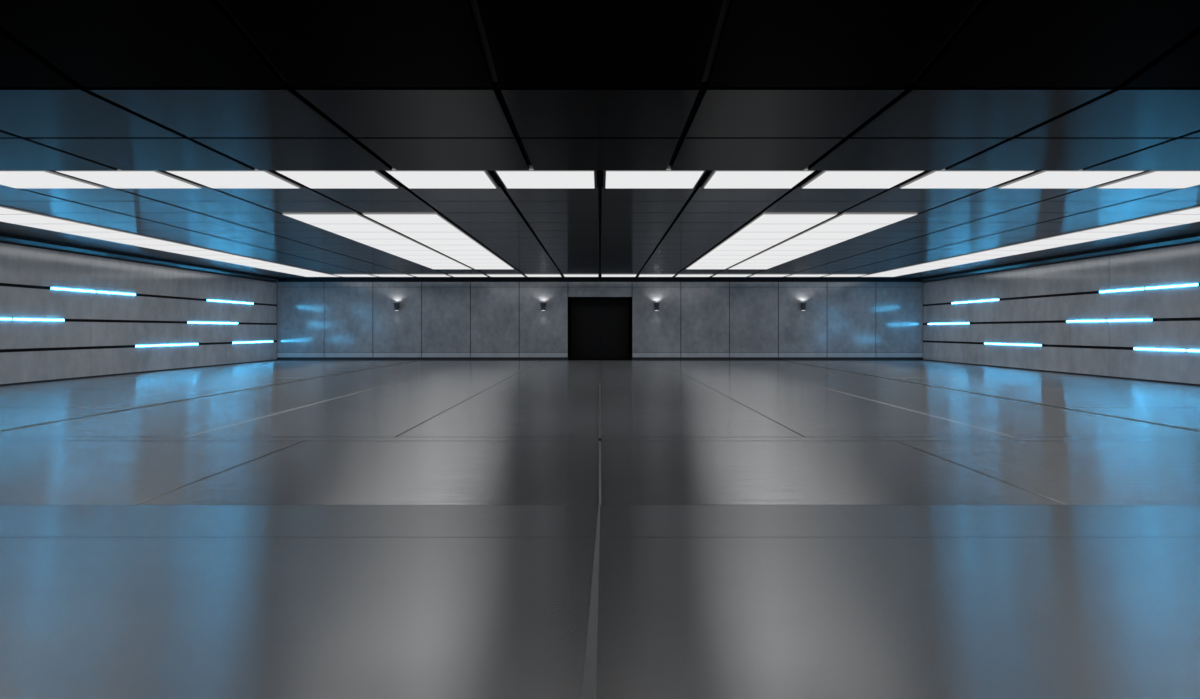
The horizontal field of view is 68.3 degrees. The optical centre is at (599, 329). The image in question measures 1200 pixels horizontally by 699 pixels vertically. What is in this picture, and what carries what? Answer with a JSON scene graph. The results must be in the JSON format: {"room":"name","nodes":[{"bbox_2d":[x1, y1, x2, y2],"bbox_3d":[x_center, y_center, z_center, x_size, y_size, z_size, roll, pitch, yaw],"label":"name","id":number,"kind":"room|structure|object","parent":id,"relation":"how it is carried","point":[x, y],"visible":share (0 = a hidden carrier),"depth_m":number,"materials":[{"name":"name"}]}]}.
{"room":"empty showroom hall","nodes":[
{"label":"empty showroom hall","id":0,"kind":"room"},
{"bbox_2d":[0,243,276,383],"bbox_3d":[-11.030,-0.334,14.300,0.300,3.107,31.600,0,0,0],"label":"wall","id":1,"kind":"structure","parent":0,"point":[98,333],"depth_m":19.96,"materials":[{"name":"concrete"}]},
{"bbox_2d":[0,318,63,320],"bbox_3d":[-10.899,-0.200,16.595,0.072,0.054,2.779,0,0,0],"label":"light bar","id":2,"kind":"object","parent":1,"relation":"attached to","point":[1,319],"visible":1,"depth_m":16.87,"materials":[{"name":"white plastic"}]},
{"bbox_2d":[48,287,135,295],"bbox_3d":[-10.899,-0.828,19.131,0.072,0.054,3.212,0,0,0],"label":"light bar","id":3,"kind":"object","parent":1,"relation":"attached to","point":[49,288],"visible":1,"depth_m":18.89,"materials":[{"name":"white plastic"}]},
{"bbox_2d":[0,359,275,385],"bbox_3d":[-10.918,1.002,14.150,0.035,0.035,31.300,0,0,0],"label":"baseboard","id":4,"kind":"structure","parent":1,"relation":"attached to","point":[274,359],"depth_m":19.91,"materials":[{"name":"black"}]},
{"bbox_2d":[0,233,279,282],"bbox_3d":[-10.840,-1.659,14.100,0.200,0.155,31.200,0,0,0],"label":"crown molding","id":5,"kind":"structure","parent":1,"relation":"attached to","point":[4,238],"depth_m":19.83,"materials":[{"name":"black metal"}]},
{"bbox_2d":[133,343,197,346],"bbox_3d":[-10.899,0.380,22.346,0.072,0.054,3.249,0,0,0],"label":"light bar","id":6,"kind":"object","parent":1,"relation":"attached to","point":[182,344],"visible":1,"depth_m":22.08,"materials":[{"name":"white plastic"}]},
{"bbox_2d":[0,505,1199,698],"bbox_3d":[0.000,0.901,1.829,22.360,0.675,6.659,0,0,0],"label":"floor","id":7,"kind":"structure","parent":0,"point":[97,601],"depth_m":2.50,"materials":[{"name":"black"}]},
{"bbox_2d":[0,360,1199,508],"bbox_3d":[0.000,1.120,18.270,22.360,0.200,26.260,0,0,0],"label":"floor","id":8,"kind":"structure","parent":0,"point":[423,432],"depth_m":8.40,"materials":[{"name":"black"}]},
{"bbox_2d":[0,360,420,431],"bbox_3d":[-6.050,1.034,17.480,0.098,0.032,24.640,0,0,0],"label":"joint","id":9,"kind":"object","parent":8,"relation":"on","point":[417,360],"visible":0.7,"depth_m":12.22,"materials":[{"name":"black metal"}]},
{"bbox_2d":[582,441,600,698],"bbox_3d":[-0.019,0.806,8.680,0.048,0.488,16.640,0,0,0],"label":"floor strip","id":10,"kind":"object","parent":8,"relation":"on","point":[590,671],"visible":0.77,"depth_m":2.18,"materials":[{"name":"grey metal"}]},
{"bbox_2d":[779,360,1199,431],"bbox_3d":[6.050,1.034,17.480,0.098,0.032,24.640,0,0,0],"label":"joint","id":11,"kind":"object","parent":8,"relation":"on","point":[779,360],"visible":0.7,"depth_m":12.22,"materials":[{"name":"black metal"}]},
{"bbox_2d":[0,0,1199,169],"bbox_3d":[0.000,-1.804,4.040,21.860,0.839,7.280,0,0,0],"label":"ceiling","id":12,"kind":"structure","parent":0,"point":[44,43],"depth_m":5.04,"materials":[{"name":"black tile"}]},
{"bbox_2d":[0,165,1199,277],"bbox_3d":[0.000,-1.815,18.642,22.360,0.155,22.916,0,0,0],"label":"ceiling","id":13,"kind":"structure","parent":0,"point":[599,230],"depth_m":14.04,"materials":[{"name":"black tile"}]},
{"bbox_2d":[0,205,34,213],"bbox_3d":[-8.925,-1.742,12.525,1.122,0.053,1.162,0,0,0],"label":"ceiling light","id":14,"kind":"object","parent":13,"relation":"attached to","point":[4,209],"visible":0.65,"depth_m":12.81,"materials":[{"name":"white plastic"}]},
{"bbox_2d":[0,212,81,223],"bbox_3d":[-8.925,-1.742,13.715,1.122,0.053,1.162,0,0,0],"label":"ceiling light","id":15,"kind":"object","parent":13,"relation":"attached to","point":[36,218],"visible":0.93,"depth_m":13.74,"materials":[{"name":"white plastic"}]},
{"bbox_2d":[0,170,105,187],"bbox_3d":[-6.545,-1.742,10.145,1.114,0.053,1.162,0,0,0],"label":"ceiling light","id":16,"kind":"object","parent":13,"relation":"attached to","point":[10,178],"visible":0.73,"depth_m":10.15,"materials":[{"name":"white plastic"}]},
{"bbox_2d":[17,222,121,231],"bbox_3d":[-8.925,-1.742,14.905,1.122,0.053,1.162,0,0,0],"label":"ceiling light","id":17,"kind":"object","parent":13,"relation":"attached to","point":[84,226],"visible":0.73,"depth_m":14.81,"materials":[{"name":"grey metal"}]},
{"bbox_2d":[62,230,155,238],"bbox_3d":[-8.925,-1.742,16.095,1.122,0.053,1.162,0,0,0],"label":"ceiling light","id":18,"kind":"object","parent":13,"relation":"attached to","point":[123,234],"visible":0.83,"depth_m":16.06,"materials":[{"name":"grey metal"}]},
{"bbox_2d":[55,169,203,187],"bbox_3d":[-5.355,-1.742,10.145,1.114,0.053,1.162,0,0,0],"label":"ceiling light","id":19,"kind":"object","parent":13,"relation":"attached to","point":[118,178],"visible":0.69,"depth_m":10.02,"materials":[{"name":"white plastic"}]},
{"bbox_2d":[100,237,185,244],"bbox_3d":[-8.925,-1.742,17.285,1.122,0.053,1.162,0,0,0],"label":"ceiling light","id":20,"kind":"object","parent":13,"relation":"attached to","point":[157,241],"visible":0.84,"depth_m":17.18,"materials":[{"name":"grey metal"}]},
{"bbox_2d":[133,243,211,249],"bbox_3d":[-8.925,-1.742,18.475,1.122,0.053,1.162,0,0,0],"label":"ceiling light","id":21,"kind":"object","parent":13,"relation":"attached to","point":[186,246],"visible":0.78,"depth_m":18.40,"materials":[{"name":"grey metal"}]},
{"bbox_2d":[161,249,233,254],"bbox_3d":[-8.925,-1.742,19.665,1.122,0.053,1.162,0,0,0],"label":"ceiling light","id":22,"kind":"object","parent":13,"relation":"attached to","point":[213,251],"visible":0.73,"depth_m":19.59,"materials":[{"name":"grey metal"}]},
{"bbox_2d":[189,254,253,258],"bbox_3d":[-8.925,-1.742,20.855,1.122,0.053,1.162,0,0,0],"label":"ceiling light","id":23,"kind":"object","parent":13,"relation":"attached to","point":[235,256],"visible":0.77,"depth_m":20.76,"materials":[{"name":"white plastic"}]},
{"bbox_2d":[165,169,301,187],"bbox_3d":[-4.165,-1.742,10.145,1.114,0.053,1.162,0,0,0],"label":"ceiling light","id":24,"kind":"object","parent":13,"relation":"attached to","point":[256,178],"visible":0.72,"depth_m":10.02,"materials":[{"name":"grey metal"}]},
{"bbox_2d":[211,258,272,262],"bbox_3d":[-8.925,-1.742,22.045,1.122,0.053,1.162,0,0,0],"label":"ceiling light","id":25,"kind":"object","parent":13,"relation":"attached to","point":[255,260],"visible":0.72,"depth_m":21.95,"materials":[{"name":"white plastic"}]},
{"bbox_2d":[233,262,288,265],"bbox_3d":[-8.925,-1.742,23.235,1.122,0.053,1.162,0,0,0],"label":"ceiling light","id":26,"kind":"object","parent":13,"relation":"attached to","point":[272,263],"visible":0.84,"depth_m":23.17,"materials":[{"name":"white plastic"}]},
{"bbox_2d":[249,265,303,268],"bbox_3d":[-8.925,-1.742,24.425,1.122,0.053,1.162,0,0,0],"label":"ceiling light","id":27,"kind":"object","parent":13,"relation":"attached to","point":[289,266],"visible":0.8,"depth_m":24.29,"materials":[{"name":"white plastic"}]},
{"bbox_2d":[282,211,376,223],"bbox_3d":[-4.165,-1.742,13.715,1.122,0.053,1.162,0,0,0],"label":"ceiling light","id":28,"kind":"object","parent":13,"relation":"attached to","point":[309,218],"visible":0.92,"depth_m":13.61,"materials":[{"name":"white plastic"}]},
{"bbox_2d":[275,170,399,187],"bbox_3d":[-2.975,-1.742,10.145,1.114,0.053,1.162,0,0,0],"label":"ceiling light","id":29,"kind":"object","parent":13,"relation":"attached to","point":[309,178],"visible":0.72,"depth_m":10.02,"materials":[{"name":"white plastic"}]},
{"bbox_2d":[310,222,393,231],"bbox_3d":[-4.165,-1.742,14.905,1.122,0.053,1.162,0,0,0],"label":"ceiling light","id":30,"kind":"object","parent":13,"relation":"attached to","point":[378,227],"visible":0.77,"depth_m":14.81,"materials":[{"name":"white plastic"}]},
{"bbox_2d":[332,230,408,238],"bbox_3d":[-4.165,-1.742,16.095,1.122,0.053,1.162,0,0,0],"label":"ceiling light","id":31,"kind":"object","parent":13,"relation":"attached to","point":[395,234],"visible":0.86,"depth_m":16.06,"materials":[{"name":"white plastic"}]},
{"bbox_2d":[351,237,420,244],"bbox_3d":[-4.165,-1.742,17.285,1.122,0.053,1.162,0,0,0],"label":"ceiling light","id":32,"kind":"object","parent":13,"relation":"attached to","point":[409,241],"visible":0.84,"depth_m":17.15,"materials":[{"name":"white plastic"}]},
{"bbox_2d":[368,243,432,249],"bbox_3d":[-4.165,-1.742,18.475,1.122,0.053,1.162,0,0,0],"label":"ceiling light","id":33,"kind":"object","parent":13,"relation":"attached to","point":[422,246],"visible":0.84,"depth_m":18.40,"materials":[{"name":"white plastic"}]},
{"bbox_2d":[362,212,450,223],"bbox_3d":[-2.975,-1.742,13.715,1.122,0.053,1.162,0,0,0],"label":"ceiling light","id":34,"kind":"object","parent":13,"relation":"attached to","point":[383,218],"visible":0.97,"depth_m":13.61,"materials":[{"name":"white plastic"}]},
{"bbox_2d":[382,249,441,254],"bbox_3d":[-4.165,-1.742,19.665,1.122,0.053,1.162,0,0,0],"label":"ceiling light","id":35,"kind":"object","parent":13,"relation":"attached to","point":[394,252],"visible":0.81,"depth_m":19.59,"materials":[{"name":"white plastic"}]},
{"bbox_2d":[383,221,461,231],"bbox_3d":[-2.975,-1.742,14.905,1.122,0.053,1.162,0,0,0],"label":"ceiling light","id":36,"kind":"object","parent":13,"relation":"attached to","point":[452,227],"visible":0.84,"depth_m":14.81,"materials":[{"name":"white plastic"}]},
{"bbox_2d":[395,253,450,258],"bbox_3d":[-4.165,-1.742,20.855,1.122,0.053,1.162,0,0,0],"label":"ceiling light","id":37,"kind":"object","parent":13,"relation":"attached to","point":[443,256],"visible":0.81,"depth_m":20.68,"materials":[{"name":"white plastic"}]},
{"bbox_2d":[395,255,450,258],"bbox_3d":[-4.165,-1.732,20.855,1.098,0.034,1.162,0,0,0],"label":"diffuser","id":38,"kind":"object","parent":37,"relation":"attached to","point":[402,256],"depth_m":20.81,"materials":[{"name":"white plastic"}]},
{"bbox_2d":[406,258,458,262],"bbox_3d":[-4.165,-1.742,22.045,1.122,0.053,1.162,0,0,0],"label":"ceiling light","id":39,"kind":"object","parent":13,"relation":"attached to","point":[451,260],"visible":0.72,"depth_m":21.89,"materials":[{"name":"white plastic"}]},
{"bbox_2d":[400,229,471,238],"bbox_3d":[-2.975,-1.742,16.095,1.122,0.053,1.162,0,0,0],"label":"ceiling light","id":40,"kind":"object","parent":13,"relation":"attached to","point":[463,234],"visible":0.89,"depth_m":16.06,"materials":[{"name":"white plastic"}]},
{"bbox_2d":[384,169,498,187],"bbox_3d":[-1.785,-1.742,10.145,1.114,0.053,1.162,0,0,0],"label":"ceiling light","id":41,"kind":"object","parent":13,"relation":"attached to","point":[409,178],"visible":0.72,"depth_m":10.02,"materials":[{"name":"white plastic"}]},
{"bbox_2d":[417,262,465,265],"bbox_3d":[-4.165,-1.742,23.235,1.122,0.053,1.162,0,0,0],"label":"ceiling light","id":42,"kind":"object","parent":13,"relation":"attached to","point":[459,263],"visible":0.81,"depth_m":23.17,"materials":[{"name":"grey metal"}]},
{"bbox_2d":[414,237,479,244],"bbox_3d":[-2.975,-1.742,17.285,1.122,0.053,1.162,0,0,0],"label":"ceiling light","id":43,"kind":"object","parent":13,"relation":"attached to","point":[472,241],"visible":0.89,"depth_m":17.15,"materials":[{"name":"white plastic"}]},
{"bbox_2d":[427,243,487,249],"bbox_3d":[-2.975,-1.742,18.475,1.122,0.053,1.162,0,0,0],"label":"ceiling light","id":44,"kind":"object","parent":13,"relation":"attached to","point":[481,246],"visible":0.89,"depth_m":18.40,"materials":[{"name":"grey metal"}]},
{"bbox_2d":[437,248,493,254],"bbox_3d":[-2.975,-1.742,19.665,1.122,0.053,1.162,0,0,0],"label":"ceiling light","id":45,"kind":"object","parent":13,"relation":"attached to","point":[446,252],"visible":0.84,"depth_m":19.59,"materials":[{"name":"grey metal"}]},
{"bbox_2d":[447,253,499,258],"bbox_3d":[-2.975,-1.742,20.855,1.122,0.053,1.162,0,0,0],"label":"ceiling light","id":46,"kind":"object","parent":13,"relation":"attached to","point":[495,256],"visible":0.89,"depth_m":20.65,"materials":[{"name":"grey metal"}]},
{"bbox_2d":[447,255,499,258],"bbox_3d":[-2.975,-1.732,20.855,1.098,0.034,1.162,0,0,0],"label":"diffuser","id":47,"kind":"object","parent":46,"relation":"attached to","point":[452,256],"depth_m":20.85,"materials":[{"name":"white plastic"}]},
{"bbox_2d":[455,257,505,262],"bbox_3d":[-2.975,-1.742,22.045,1.122,0.053,1.162,0,0,0],"label":"ceiling light","id":48,"kind":"object","parent":13,"relation":"attached to","point":[500,260],"visible":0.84,"depth_m":21.91,"materials":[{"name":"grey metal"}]},
{"bbox_2d":[455,259,504,262],"bbox_3d":[-2.975,-1.732,22.045,1.098,0.034,1.162,0,0,0],"label":"diffuser","id":49,"kind":"object","parent":48,"relation":"attached to","point":[460,260],"depth_m":22.02,"materials":[{"name":"white plastic"}]},
{"bbox_2d":[463,262,509,265],"bbox_3d":[-2.975,-1.742,23.235,1.122,0.053,1.162,0,0,0],"label":"ceiling light","id":50,"kind":"object","parent":13,"relation":"attached to","point":[505,263],"visible":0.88,"depth_m":23.17,"materials":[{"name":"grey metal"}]},
{"bbox_2d":[494,169,596,187],"bbox_3d":[-0.595,-1.742,10.145,1.114,0.053,1.162,0,0,0],"label":"ceiling light","id":51,"kind":"object","parent":13,"relation":"attached to","point":[531,178],"visible":0.72,"depth_m":10.02,"materials":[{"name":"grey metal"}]},
{"bbox_2d":[603,169,705,187],"bbox_3d":[0.595,-1.742,10.145,1.114,0.053,1.162,0,0,0],"label":"ceiling light","id":52,"kind":"object","parent":13,"relation":"attached to","point":[668,178],"visible":0.72,"depth_m":10.02,"materials":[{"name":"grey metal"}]},
{"bbox_2d":[690,262,736,265],"bbox_3d":[2.975,-1.742,23.235,1.122,0.053,1.162,0,0,0],"label":"ceiling light","id":53,"kind":"object","parent":13,"relation":"attached to","point":[692,263],"visible":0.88,"depth_m":23.17,"materials":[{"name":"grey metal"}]},
{"bbox_2d":[694,257,744,262],"bbox_3d":[2.975,-1.742,22.045,1.122,0.053,1.162,0,0,0],"label":"ceiling light","id":54,"kind":"object","parent":13,"relation":"attached to","point":[698,260],"visible":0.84,"depth_m":21.91,"materials":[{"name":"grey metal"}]},
{"bbox_2d":[695,259,744,262],"bbox_3d":[2.975,-1.732,22.045,1.098,0.034,1.162,0,0,0],"label":"diffuser","id":55,"kind":"object","parent":54,"relation":"attached to","point":[697,260],"depth_m":22.02,"materials":[{"name":"white plastic"}]},
{"bbox_2d":[700,253,752,258],"bbox_3d":[2.975,-1.742,20.855,1.122,0.053,1.162,0,0,0],"label":"ceiling light","id":56,"kind":"object","parent":13,"relation":"attached to","point":[704,256],"visible":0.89,"depth_m":20.65,"materials":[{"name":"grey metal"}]},
{"bbox_2d":[700,255,752,258],"bbox_3d":[2.975,-1.732,20.855,1.098,0.034,1.162,0,0,0],"label":"diffuser","id":57,"kind":"object","parent":56,"relation":"attached to","point":[703,256],"depth_m":20.85,"materials":[{"name":"white plastic"}]},
{"bbox_2d":[706,248,762,254],"bbox_3d":[2.975,-1.742,19.665,1.122,0.053,1.162,0,0,0],"label":"ceiling light","id":58,"kind":"object","parent":13,"relation":"attached to","point":[710,252],"visible":0.84,"depth_m":19.59,"materials":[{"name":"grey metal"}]},
{"bbox_2d":[712,243,772,249],"bbox_3d":[2.975,-1.742,18.475,1.122,0.053,1.162,0,0,0],"label":"ceiling light","id":59,"kind":"object","parent":13,"relation":"attached to","point":[718,246],"visible":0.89,"depth_m":18.40,"materials":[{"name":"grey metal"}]},
{"bbox_2d":[720,237,785,244],"bbox_3d":[2.975,-1.742,17.285,1.122,0.053,1.162,0,0,0],"label":"ceiling light","id":60,"kind":"object","parent":13,"relation":"attached to","point":[726,241],"visible":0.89,"depth_m":17.15,"materials":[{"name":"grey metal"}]},
{"bbox_2d":[701,169,815,187],"bbox_3d":[1.785,-1.742,10.145,1.114,0.053,1.162,0,0,0],"label":"ceiling light","id":61,"kind":"object","parent":13,"relation":"attached to","point":[715,178],"visible":0.72,"depth_m":10.02,"materials":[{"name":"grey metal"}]},
{"bbox_2d":[734,262,782,265],"bbox_3d":[4.165,-1.742,23.235,1.122,0.053,1.162,0,0,0],"label":"ceiling light","id":62,"kind":"object","parent":13,"relation":"attached to","point":[739,263],"visible":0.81,"depth_m":23.17,"materials":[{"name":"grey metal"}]},
{"bbox_2d":[728,229,799,238],"bbox_3d":[2.975,-1.742,16.095,1.122,0.053,1.162,0,0,0],"label":"ceiling light","id":63,"kind":"object","parent":13,"relation":"attached to","point":[736,234],"visible":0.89,"depth_m":16.06,"materials":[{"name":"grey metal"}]},
{"bbox_2d":[741,258,793,262],"bbox_3d":[4.165,-1.742,22.045,1.122,0.053,1.162,0,0,0],"label":"ceiling light","id":64,"kind":"object","parent":13,"relation":"attached to","point":[747,260],"visible":0.72,"depth_m":21.89,"materials":[{"name":"white plastic"}]},
{"bbox_2d":[749,253,804,258],"bbox_3d":[4.165,-1.742,20.855,1.122,0.053,1.162,0,0,0],"label":"ceiling light","id":65,"kind":"object","parent":13,"relation":"attached to","point":[756,256],"visible":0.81,"depth_m":20.68,"materials":[{"name":"white plastic"}]},
{"bbox_2d":[749,255,804,258],"bbox_3d":[4.165,-1.732,20.855,1.098,0.034,1.162,0,0,0],"label":"diffuser","id":66,"kind":"object","parent":65,"relation":"attached to","point":[754,256],"depth_m":20.81,"materials":[{"name":"white plastic"}]},
{"bbox_2d":[738,221,816,231],"bbox_3d":[2.975,-1.742,14.905,1.122,0.053,1.162,0,0,0],"label":"ceiling light","id":67,"kind":"object","parent":13,"relation":"attached to","point":[747,227],"visible":0.84,"depth_m":14.81,"materials":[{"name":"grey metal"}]},
{"bbox_2d":[758,249,817,254],"bbox_3d":[4.165,-1.742,19.665,1.122,0.053,1.162,0,0,0],"label":"ceiling light","id":68,"kind":"object","parent":13,"relation":"attached to","point":[764,252],"visible":0.81,"depth_m":19.59,"materials":[{"name":"white plastic"}]},
{"bbox_2d":[749,212,837,223],"bbox_3d":[2.975,-1.742,13.715,1.122,0.053,1.162,0,0,0],"label":"ceiling light","id":69,"kind":"object","parent":13,"relation":"attached to","point":[761,218],"visible":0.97,"depth_m":13.61,"materials":[{"name":"white plastic"}]},
{"bbox_2d":[767,243,831,249],"bbox_3d":[4.165,-1.742,18.475,1.122,0.053,1.162,0,0,0],"label":"ceiling light","id":70,"kind":"object","parent":13,"relation":"attached to","point":[777,246],"visible":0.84,"depth_m":18.40,"materials":[{"name":"white plastic"}]},
{"bbox_2d":[779,237,848,244],"bbox_3d":[4.165,-1.742,17.285,1.122,0.053,1.162,0,0,0],"label":"ceiling light","id":71,"kind":"object","parent":13,"relation":"attached to","point":[789,241],"visible":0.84,"depth_m":17.15,"materials":[{"name":"white plastic"}]},
{"bbox_2d":[791,230,867,238],"bbox_3d":[4.165,-1.742,16.095,1.122,0.053,1.162,0,0,0],"label":"ceiling light","id":72,"kind":"object","parent":13,"relation":"attached to","point":[804,234],"visible":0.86,"depth_m":16.06,"materials":[{"name":"white plastic"}]},
{"bbox_2d":[806,222,889,231],"bbox_3d":[4.165,-1.742,14.905,1.122,0.053,1.162,0,0,0],"label":"ceiling light","id":73,"kind":"object","parent":13,"relation":"attached to","point":[821,227],"visible":0.77,"depth_m":14.81,"materials":[{"name":"white plastic"}]},
{"bbox_2d":[800,170,924,187],"bbox_3d":[2.975,-1.742,10.145,1.114,0.053,1.162,0,0,0],"label":"ceiling light","id":74,"kind":"object","parent":13,"relation":"attached to","point":[821,178],"visible":0.72,"depth_m":10.02,"materials":[{"name":"white plastic"}]},
{"bbox_2d":[823,211,917,223],"bbox_3d":[4.165,-1.742,13.715,1.122,0.053,1.162,0,0,0],"label":"ceiling light","id":75,"kind":"object","parent":13,"relation":"attached to","point":[840,218],"visible":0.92,"depth_m":13.61,"materials":[{"name":"white plastic"}]},
{"bbox_2d":[896,265,950,268],"bbox_3d":[8.925,-1.742,24.425,1.122,0.053,1.162,0,0,0],"label":"ceiling light","id":76,"kind":"object","parent":13,"relation":"attached to","point":[908,266],"visible":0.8,"depth_m":24.29,"materials":[{"name":"white plastic"}]},
{"bbox_2d":[911,262,966,265],"bbox_3d":[8.925,-1.742,23.235,1.122,0.053,1.162,0,0,0],"label":"ceiling light","id":77,"kind":"object","parent":13,"relation":"attached to","point":[923,263],"visible":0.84,"depth_m":23.17,"materials":[{"name":"white plastic"}]},
{"bbox_2d":[927,258,988,262],"bbox_3d":[8.925,-1.742,22.045,1.122,0.053,1.162,0,0,0],"label":"ceiling light","id":78,"kind":"object","parent":13,"relation":"attached to","point":[943,260],"visible":0.72,"depth_m":21.95,"materials":[{"name":"white plastic"}]},
{"bbox_2d":[898,169,1034,187],"bbox_3d":[4.165,-1.742,10.145,1.114,0.053,1.162,0,0,0],"label":"ceiling light","id":79,"kind":"object","parent":13,"relation":"attached to","point":[943,178],"visible":0.72,"depth_m":10.02,"materials":[{"name":"white plastic"}]},
{"bbox_2d":[946,254,1010,258],"bbox_3d":[8.925,-1.742,20.855,1.122,0.053,1.162,0,0,0],"label":"ceiling light","id":80,"kind":"object","parent":13,"relation":"attached to","point":[962,256],"visible":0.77,"depth_m":20.76,"materials":[{"name":"white plastic"}]},
{"bbox_2d":[966,249,1038,254],"bbox_3d":[8.925,-1.742,19.665,1.122,0.053,1.162,0,0,0],"label":"ceiling light","id":81,"kind":"object","parent":13,"relation":"attached to","point":[986,251],"visible":0.73,"depth_m":19.59,"materials":[{"name":"white plastic"}]},
{"bbox_2d":[988,243,1066,249],"bbox_3d":[8.925,-1.742,18.475,1.122,0.053,1.162,0,0,0],"label":"ceiling light","id":82,"kind":"object","parent":13,"relation":"attached to","point":[1013,246],"visible":0.78,"depth_m":18.40,"materials":[{"name":"white plastic"}]},
{"bbox_2d":[1014,237,1099,244],"bbox_3d":[8.925,-1.742,17.285,1.122,0.053,1.162,0,0,0],"label":"ceiling light","id":83,"kind":"object","parent":13,"relation":"attached to","point":[1039,241],"visible":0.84,"depth_m":17.18,"materials":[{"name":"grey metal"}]},
{"bbox_2d":[996,169,1144,187],"bbox_3d":[5.355,-1.742,10.145,1.114,0.053,1.162,0,0,0],"label":"ceiling light","id":84,"kind":"object","parent":13,"relation":"attached to","point":[1080,178],"visible":0.69,"depth_m":10.02,"materials":[{"name":"white plastic"}]},
{"bbox_2d":[1044,230,1137,238],"bbox_3d":[8.925,-1.742,16.095,1.122,0.053,1.162,0,0,0],"label":"ceiling light","id":85,"kind":"object","parent":13,"relation":"attached to","point":[1076,234],"visible":0.83,"depth_m":16.06,"materials":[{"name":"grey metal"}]},
{"bbox_2d":[1078,222,1182,231],"bbox_3d":[8.925,-1.742,14.905,1.122,0.053,1.162,0,0,0],"label":"ceiling light","id":86,"kind":"object","parent":13,"relation":"attached to","point":[1115,226],"visible":0.73,"depth_m":14.81,"materials":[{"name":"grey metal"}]},
{"bbox_2d":[1094,170,1199,187],"bbox_3d":[6.545,-1.742,10.145,1.114,0.053,1.162,0,0,0],"label":"ceiling light","id":87,"kind":"object","parent":13,"relation":"attached to","point":[1148,178],"visible":0.73,"depth_m":10.15,"materials":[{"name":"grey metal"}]},
{"bbox_2d":[1118,212,1199,223],"bbox_3d":[8.925,-1.742,13.715,1.122,0.053,1.162,0,0,0],"label":"ceiling light","id":88,"kind":"object","parent":13,"relation":"attached to","point":[1159,218],"visible":0.93,"depth_m":13.74,"materials":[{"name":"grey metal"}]},
{"bbox_2d":[1165,205,1199,213],"bbox_3d":[8.925,-1.742,12.525,1.122,0.053,1.162,0,0,0],"label":"ceiling light","id":89,"kind":"object","parent":13,"relation":"attached to","point":[1195,209],"visible":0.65,"depth_m":12.81,"materials":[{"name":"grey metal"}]},
{"bbox_2d":[277,277,922,360],"bbox_3d":[0.000,-0.334,29.950,21.760,3.107,0.300,0,0,0],"label":"wall","id":90,"kind":"structure","parent":0,"point":[315,319],"depth_m":29.80,"materials":[{"name":"concrete"}]},
{"bbox_2d":[277,358,567,359],"bbox_3d":[-5.980,0.978,29.823,9.800,0.085,0.054,0,0,0],"label":"baseboard","id":91,"kind":"structure","parent":90,"relation":"attached to","point":[277,358],"depth_m":29.80,"materials":[{"name":"black"}]},
{"bbox_2d":[565,297,634,359],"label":"door","id":92,"kind":"structure","parent":90,"relation":"in","point":[599,328],"depth_m":30.70,"materials":[{"name":"black metal"}]},
{"bbox_2d":[278,278,921,281],"bbox_3d":[0.000,-1.677,29.775,21.760,0.120,0.150,0,0,0],"label":"crown molding","id":93,"kind":"structure","parent":90,"relation":"attached to","point":[281,279],"depth_m":29.75,"materials":[{"name":"black"}]},
{"bbox_2d":[632,358,922,359],"bbox_3d":[5.980,0.978,29.823,9.800,0.085,0.054,0,0,0],"label":"baseboard","id":94,"kind":"structure","parent":90,"relation":"attached to","point":[632,358],"depth_m":29.80,"materials":[{"name":"black metal"}]},
{"bbox_2d":[923,243,1199,383],"bbox_3d":[11.030,-0.334,14.300,0.300,3.107,31.600,0,0,0],"label":"wall","id":95,"kind":"structure","parent":0,"point":[1035,306],"depth_m":20.08,"materials":[{"name":"concrete"}]},
{"bbox_2d":[920,233,1199,282],"bbox_3d":[10.840,-1.659,14.100,0.200,0.155,31.200,0,0,0],"label":"crown molding","id":96,"kind":"structure","parent":95,"relation":"attached to","point":[1192,238],"depth_m":19.83,"materials":[{"name":"black metal"}]},
{"bbox_2d":[924,359,1199,385],"bbox_3d":[10.918,1.002,14.150,0.035,0.035,31.300,0,0,0],"label":"baseboard","id":97,"kind":"structure","parent":95,"relation":"attached to","point":[924,359],"depth_m":19.91,"materials":[{"name":"black metal"}]},
{"bbox_2d":[1066,318,1154,322],"bbox_3d":[10.899,-0.200,19.036,0.072,0.054,3.226,0,0,0],"label":"light bar","id":98,"kind":"object","parent":95,"relation":"attached to","point":[1152,319],"visible":1,"depth_m":18.76,"materials":[{"name":"blue"}]},
{"bbox_2d":[1099,283,1199,292],"bbox_3d":[10.899,-0.828,17.686,0.072,0.054,3.202,0,0,0],"label":"light bar","id":99,"kind":"object","parent":95,"relation":"attached to","point":[1192,284],"visible":1,"depth_m":17.43,"materials":[{"name":"blue"}]},
{"bbox_2d":[1134,347,1199,351],"bbox_3d":[10.899,0.380,16.414,0.072,0.054,3.261,0,0,0],"label":"light bar","id":100,"kind":"object","parent":95,"relation":"attached to","point":[1135,348],"visible":1,"depth_m":16.94,"materials":[{"name":"blue"}]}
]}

